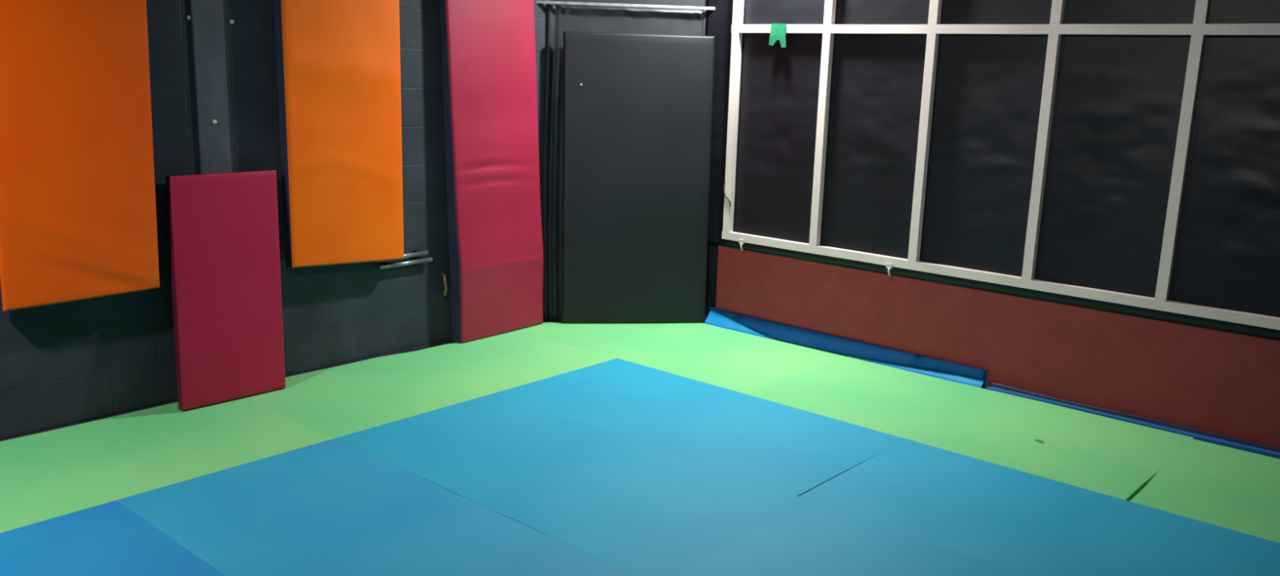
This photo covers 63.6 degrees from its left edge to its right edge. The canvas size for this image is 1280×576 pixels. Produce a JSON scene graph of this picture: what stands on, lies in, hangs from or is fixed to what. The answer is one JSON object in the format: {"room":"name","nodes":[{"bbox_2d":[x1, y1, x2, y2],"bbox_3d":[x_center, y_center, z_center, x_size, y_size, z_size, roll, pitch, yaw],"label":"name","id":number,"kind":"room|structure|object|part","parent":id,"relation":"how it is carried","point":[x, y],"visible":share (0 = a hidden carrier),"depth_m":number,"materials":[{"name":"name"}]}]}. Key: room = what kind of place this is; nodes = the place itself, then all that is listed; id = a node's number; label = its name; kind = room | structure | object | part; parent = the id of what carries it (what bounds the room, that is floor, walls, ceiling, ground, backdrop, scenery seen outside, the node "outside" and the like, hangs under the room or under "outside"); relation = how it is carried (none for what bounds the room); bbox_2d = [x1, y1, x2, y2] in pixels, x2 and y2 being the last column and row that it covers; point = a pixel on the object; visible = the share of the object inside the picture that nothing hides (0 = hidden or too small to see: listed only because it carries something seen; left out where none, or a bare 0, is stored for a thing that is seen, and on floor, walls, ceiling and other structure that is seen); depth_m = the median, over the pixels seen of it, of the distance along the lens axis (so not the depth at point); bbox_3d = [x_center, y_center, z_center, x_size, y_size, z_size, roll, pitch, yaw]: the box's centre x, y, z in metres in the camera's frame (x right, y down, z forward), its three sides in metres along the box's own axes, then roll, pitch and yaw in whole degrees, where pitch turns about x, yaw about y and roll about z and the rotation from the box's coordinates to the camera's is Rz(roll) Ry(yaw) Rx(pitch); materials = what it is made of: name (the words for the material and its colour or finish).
{"room":"exercise studio","nodes":[
{"label":"exercise studio","id":0,"kind":"room"},
{"bbox_2d":[0,0,551,441],"bbox_3d":[-2.923,-0.802,4.102,0.200,3.090,8.860,12,16,40],"label":"wall","id":1,"kind":"structure","parent":0,"point":[63,365],"depth_m":5.06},
{"bbox_2d":[0,0,159,311],"bbox_3d":[-2.434,-0.914,4.390,0.130,1.961,0.702,12,16,40],"label":"pad","id":2,"kind":"object","parent":1,"relation":"attached to","point":[78,218],"visible":1,"depth_m":4.40,"materials":[{"name":"orange leather"}]},
{"bbox_2d":[190,0,231,174],"bbox_3d":[-2.044,-0.955,4.926,0.014,3.088,0.150,12,16,40],"label":"pillar","id":3,"kind":"structure","parent":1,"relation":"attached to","point":[206,15],"depth_m":4.92,"materials":[{"name":"grey metal"}]},
{"bbox_2d":[229,19,235,24],"bbox_3d":[-1.956,-1.278,4.953,0.008,0.024,0.024,12,16,40],"label":"plug","id":4,"kind":"object","parent":1,"relation":"attached to","point":[232,21],"visible":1,"depth_m":4.95,"materials":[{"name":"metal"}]},
{"bbox_2d":[274,0,404,267],"bbox_3d":[-1.557,-1.093,5.371,0.130,1.991,0.693,12,16,40],"label":"pad","id":5,"kind":"object","parent":1,"relation":"attached to","point":[339,66],"visible":1,"depth_m":5.36,"materials":[{"name":"orange leather"}]},
{"bbox_2d":[375,249,428,262],"bbox_3d":[-1.363,-0.182,5.895,0.045,0.040,0.350,12,16,40],"label":"pipe","id":6,"kind":"object","parent":1,"relation":"attached to","point":[417,253],"visible":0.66,"depth_m":5.95,"materials":[{"name":"metal"}]},
{"bbox_2d":[377,257,432,270],"bbox_3d":[-1.348,-0.142,5.923,0.045,0.040,0.360,12,16,40],"label":"pipe","id":7,"kind":"object","parent":1,"relation":"attached to","point":[386,265],"visible":1,"depth_m":5.90,"materials":[{"name":"metal"}]},
{"bbox_2d":[440,272,447,296],"bbox_3d":[-1.168,-0.022,6.156,0.052,0.138,0.029,12,16,40],"label":"cord","id":8,"kind":"object","parent":1,"relation":"hanging from","point":[445,293],"visible":1,"depth_m":6.14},
{"bbox_2d":[536,0,715,10],"bbox_3d":[-0.085,-1.769,6.462,1.200,0.018,0.025,0,12,-8],"label":"rail","id":9,"kind":"object","parent":1,"relation":"attached to","point":[537,2],"visible":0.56,"depth_m":6.45,"materials":[{"name":"grey metal"}]},
{"bbox_2d":[542,4,706,323],"bbox_3d":[-0.162,-0.765,6.713,1.116,2.060,0.030,0,12,-8],"label":"door frame","id":10,"kind":"structure","parent":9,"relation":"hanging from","point":[559,18],"depth_m":6.57,"materials":[{"name":"metal"}]},
{"bbox_2d":[551,0,707,35],"bbox_3d":[-0.117,-1.277,6.658,1.250,3.090,0.035,0,12,-8],"label":"wall","id":11,"kind":"structure","parent":0,"point":[663,2],"depth_m":6.55,"materials":[{"name":"black plastic"}]},
{"bbox_2d":[701,242,718,323],"bbox_3d":[3.004,-0.752,4.676,7.978,3.090,0.200,12,16,40],"label":"wall","id":12,"kind":"structure","parent":0,"point":[713,249],"depth_m":6.93,"materials":[{"name":"black plastic"}]},
{"bbox_3d":[0.024,1.402,1.886,8.178,0.100,8.860,12,16,40],"label":"floor","id":13,"kind":"structure","parent":0,"visible":0},
{"bbox_2d":[0,500,225,575],"bbox_3d":[-1.595,1.045,2.973,1.885,0.040,0.945,12,16,40],"label":"mat","id":14,"kind":"object","parent":13,"relation":"on","point":[109,539],"visible":1,"depth_m":3.54,"materials":[{"name":"plastic"}]},
{"bbox_2d":[0,397,333,533],"bbox_3d":[-2.343,0.747,4.239,0.957,0.040,1.870,12,16,40],"label":"mat","id":15,"kind":"object","parent":13,"relation":"on","point":[44,476],"visible":0.93,"depth_m":4.39,"materials":[{"name":"plastic"}]},
{"bbox_2d":[165,169,285,411],"bbox_3d":[-2.009,-0.005,5.042,0.168,1.104,0.591,13,16,41],"label":"pad","id":16,"kind":"object","parent":15,"relation":"on","point":[223,228],"visible":1,"depth_m":5.00,"materials":[{"name":"leather"}]},
{"bbox_2d":[116,438,636,575],"bbox_3d":[-0.971,0.911,3.670,1.885,0.040,0.945,12,16,40],"label":"mat","id":17,"kind":"object","parent":13,"relation":"on","point":[332,507],"visible":0.98,"depth_m":3.76,"materials":[{"name":"plastic"}]},
{"bbox_2d":[244,330,616,438],"bbox_3d":[-1.108,0.482,5.618,0.956,0.040,1.870,12,16,40],"label":"mat","id":18,"kind":"object","parent":13,"relation":"on","point":[336,402],"visible":0.89,"depth_m":5.48,"materials":[{"name":"plastic"}]},
{"bbox_2d":[440,0,543,343],"bbox_3d":[-0.866,-0.879,6.205,0.121,2.383,0.774,11,16,38],"label":"pad","id":19,"kind":"object","parent":18,"relation":"on","point":[489,62],"visible":1,"depth_m":6.18,"materials":[{"name":"leather"}]},
{"bbox_2d":[334,392,808,575],"bbox_3d":[-0.347,0.778,4.367,1.885,0.040,0.945,12,16,40],"label":"mat","id":20,"kind":"object","parent":13,"relation":"on","point":[638,508],"visible":0.95,"depth_m":4.22,"materials":[{"name":"plastic"}]},
{"bbox_2d":[516,322,674,347],"bbox_3d":[-0.266,0.254,6.780,0.654,0.040,1.019,12,16,40],"label":"mat","id":21,"kind":"object","parent":13,"relation":"on","point":[576,335],"visible":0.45,"depth_m":6.58,"materials":[{"name":"plastic"}]},
{"bbox_2d":[561,31,715,323],"bbox_3d":[-0.020,-0.680,6.639,0.966,1.858,0.060,0,11,-8],"label":"door","id":22,"kind":"structure","parent":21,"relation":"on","point":[637,108],"depth_m":6.61,"materials":[{"name":"black plastic"}]},
{"bbox_2d":[496,358,906,496],"bbox_3d":[0.251,0.641,5.072,1.835,0.040,0.925,12,16,40],"label":"mat","id":23,"kind":"object","parent":13,"relation":"on","point":[787,449],"visible":0.96,"depth_m":4.95,"materials":[{"name":"plastic"}]},
{"bbox_2d":[580,323,847,394],"bbox_3d":[0.441,0.405,6.183,1.220,0.040,1.030,12,16,40],"label":"mat","id":24,"kind":"object","parent":13,"relation":"on","point":[741,362],"visible":0.95,"depth_m":6.13,"materials":[{"name":"plastic"}]},
{"bbox_2d":[704,307,987,389],"bbox_3d":[1.171,0.353,6.280,1.915,0.134,0.087,12,16,40],"label":"mat","id":25,"kind":"object","parent":13,"relation":"on","point":[846,347],"visible":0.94,"depth_m":6.19,"materials":[{"name":"blue plastic"}]},
{"bbox_2d":[670,500,1028,575],"bbox_3d":[1.041,1.077,3.181,1.815,0.040,0.945,12,16,40],"label":"mat","id":26,"kind":"object","parent":13,"relation":"on","point":[811,539],"visible":1,"depth_m":3.67,"materials":[{"name":"plastic"}]},
{"bbox_2d":[746,356,1194,501],"bbox_3d":[1.611,0.656,5.188,1.892,0.040,1.037,12,16,40],"label":"mat","id":27,"kind":"object","parent":13,"relation":"on","point":[1105,455],"visible":0.96,"depth_m":5.06,"materials":[{"name":"plastic"}]},
{"bbox_2d":[1034,440,1044,444],"bbox_3d":[1.876,0.719,4.840,0.033,0.001,0.054,-3,13,-20],"label":"stain","id":28,"kind":"object","parent":27,"relation":"on","point":[1037,441],"visible":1,"depth_m":4.84,"materials":[{"name":"green"}]},
{"bbox_2d":[715,245,1279,448],"bbox_3d":[2.242,0.361,5.403,4.592,0.562,0.030,12,16,40],"label":"wall padding","id":29,"kind":"object","parent":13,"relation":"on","point":[1220,382],"visible":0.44,"depth_m":5.48,"materials":[{"name":"red leather"}]},
{"bbox_2d":[798,439,1279,575],"bbox_3d":[1.640,0.941,3.887,1.865,0.040,0.925,12,16,40],"label":"mat","id":30,"kind":"object","parent":13,"relation":"on","point":[1028,524],"visible":1,"depth_m":3.98,"materials":[{"name":"plastic"}]},
{"bbox_2d":[986,382,1279,459],"bbox_3d":[2.927,0.768,4.800,2.700,0.064,0.059,12,16,40],"label":"strip","id":31,"kind":"object","parent":13,"relation":"on","point":[1198,434],"visible":0.56,"depth_m":5.12,"materials":[{"name":"blue plastic"}]},
{"bbox_2d":[1130,439,1279,543],"bbox_3d":[3.020,0.965,3.967,1.888,0.040,1.008,12,16,40],"label":"mat","id":32,"kind":"object","parent":13,"relation":"on","point":[1236,490],"visible":0.98,"depth_m":4.33,"materials":[{"name":"plastic"}]},
{"bbox_3d":[0.116,-1.714,1.207,8.178,0.100,8.860,12,16,40],"label":"ceiling","id":33,"kind":"structure","parent":0,"visible":0},
{"bbox_2d":[706,0,1279,339],"bbox_3d":[2.189,-1.156,5.080,4.750,2.510,0.034,12,16,40],"label":"plastic sheet","id":34,"kind":"object","parent":33,"relation":"hanging from","point":[1117,102],"visible":0.94,"depth_m":5.35,"materials":[{"name":"black plastic"}]},
{"bbox_2d":[715,243,1278,339],"bbox_3d":[2.225,0.068,5.331,4.600,0.044,0.023,12,16,40],"label":"sheet hem","id":35,"kind":"object","parent":34,"relation":"attached to","point":[715,243],"visible":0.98,"depth_m":5.44,"materials":[{"name":"black plastic"}]},
{"bbox_2d":[721,0,1279,330],"bbox_3d":[2.147,-1.180,5.070,4.186,2.452,0.042,12,16,40],"label":"frame","id":36,"kind":"object","parent":34,"relation":"attached to","point":[1200,28],"visible":1,"depth_m":5.37,"materials":[{"name":"white metal"}]},
{"bbox_2d":[722,182,731,207],"bbox_3d":[0.556,-0.597,6.574,0.069,0.158,0.015,12,16,40],"label":"tie","id":37,"kind":"object","parent":36,"relation":"attached to","point":[727,198],"visible":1,"depth_m":6.58,"materials":[{"name":"white plastic"}]},
{"bbox_2d":[738,239,744,250],"bbox_3d":[0.645,-0.272,6.556,0.036,0.074,0.026,12,16,40],"label":"clip","id":38,"kind":"object","parent":36,"relation":"attached to","point":[740,242],"visible":1,"depth_m":6.55,"materials":[{"name":"metal"}]},
{"bbox_3d":[0.644,-0.293,6.548,0.036,0.028,0.011,12,16,40],"label":"plate","id":39,"kind":"part","parent":38,"relation":"part of","materials":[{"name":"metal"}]},
{"bbox_2d":[768,23,787,48],"bbox_3d":[0.839,-1.508,6.173,0.124,0.140,0.052,12,16,40],"label":"tape strip","id":40,"kind":"object","parent":36,"relation":"attached to","point":[778,31],"visible":1,"depth_m":6.15,"materials":[{"name":"green plastic"}]},
{"bbox_2d":[885,262,892,275],"bbox_3d":[1.422,-0.104,5.892,0.036,0.074,0.026,12,16,40],"label":"clip","id":41,"kind":"object","parent":36,"relation":"attached to","point":[888,266],"visible":1,"depth_m":5.88,"materials":[{"name":"metal"}]},
{"bbox_3d":[1.421,-0.126,5.885,0.036,0.028,0.011,12,16,40],"label":"plate","id":42,"kind":"part","parent":41,"relation":"part of","materials":[{"name":"metal"}]},
{"bbox_3d":[2.112,-0.006,5.326,4.186,0.049,0.042,12,16,40],"label":"rail","id":43,"kind":"part","parent":36,"relation":"part of","materials":[{"name":"white metal"}]},
{"bbox_3d":[2.150,-1.266,5.051,4.186,0.050,0.042,12,16,40],"label":"cross rail","id":44,"kind":"part","parent":36,"relation":"part of","materials":[{"name":"white metal"}]}
]}

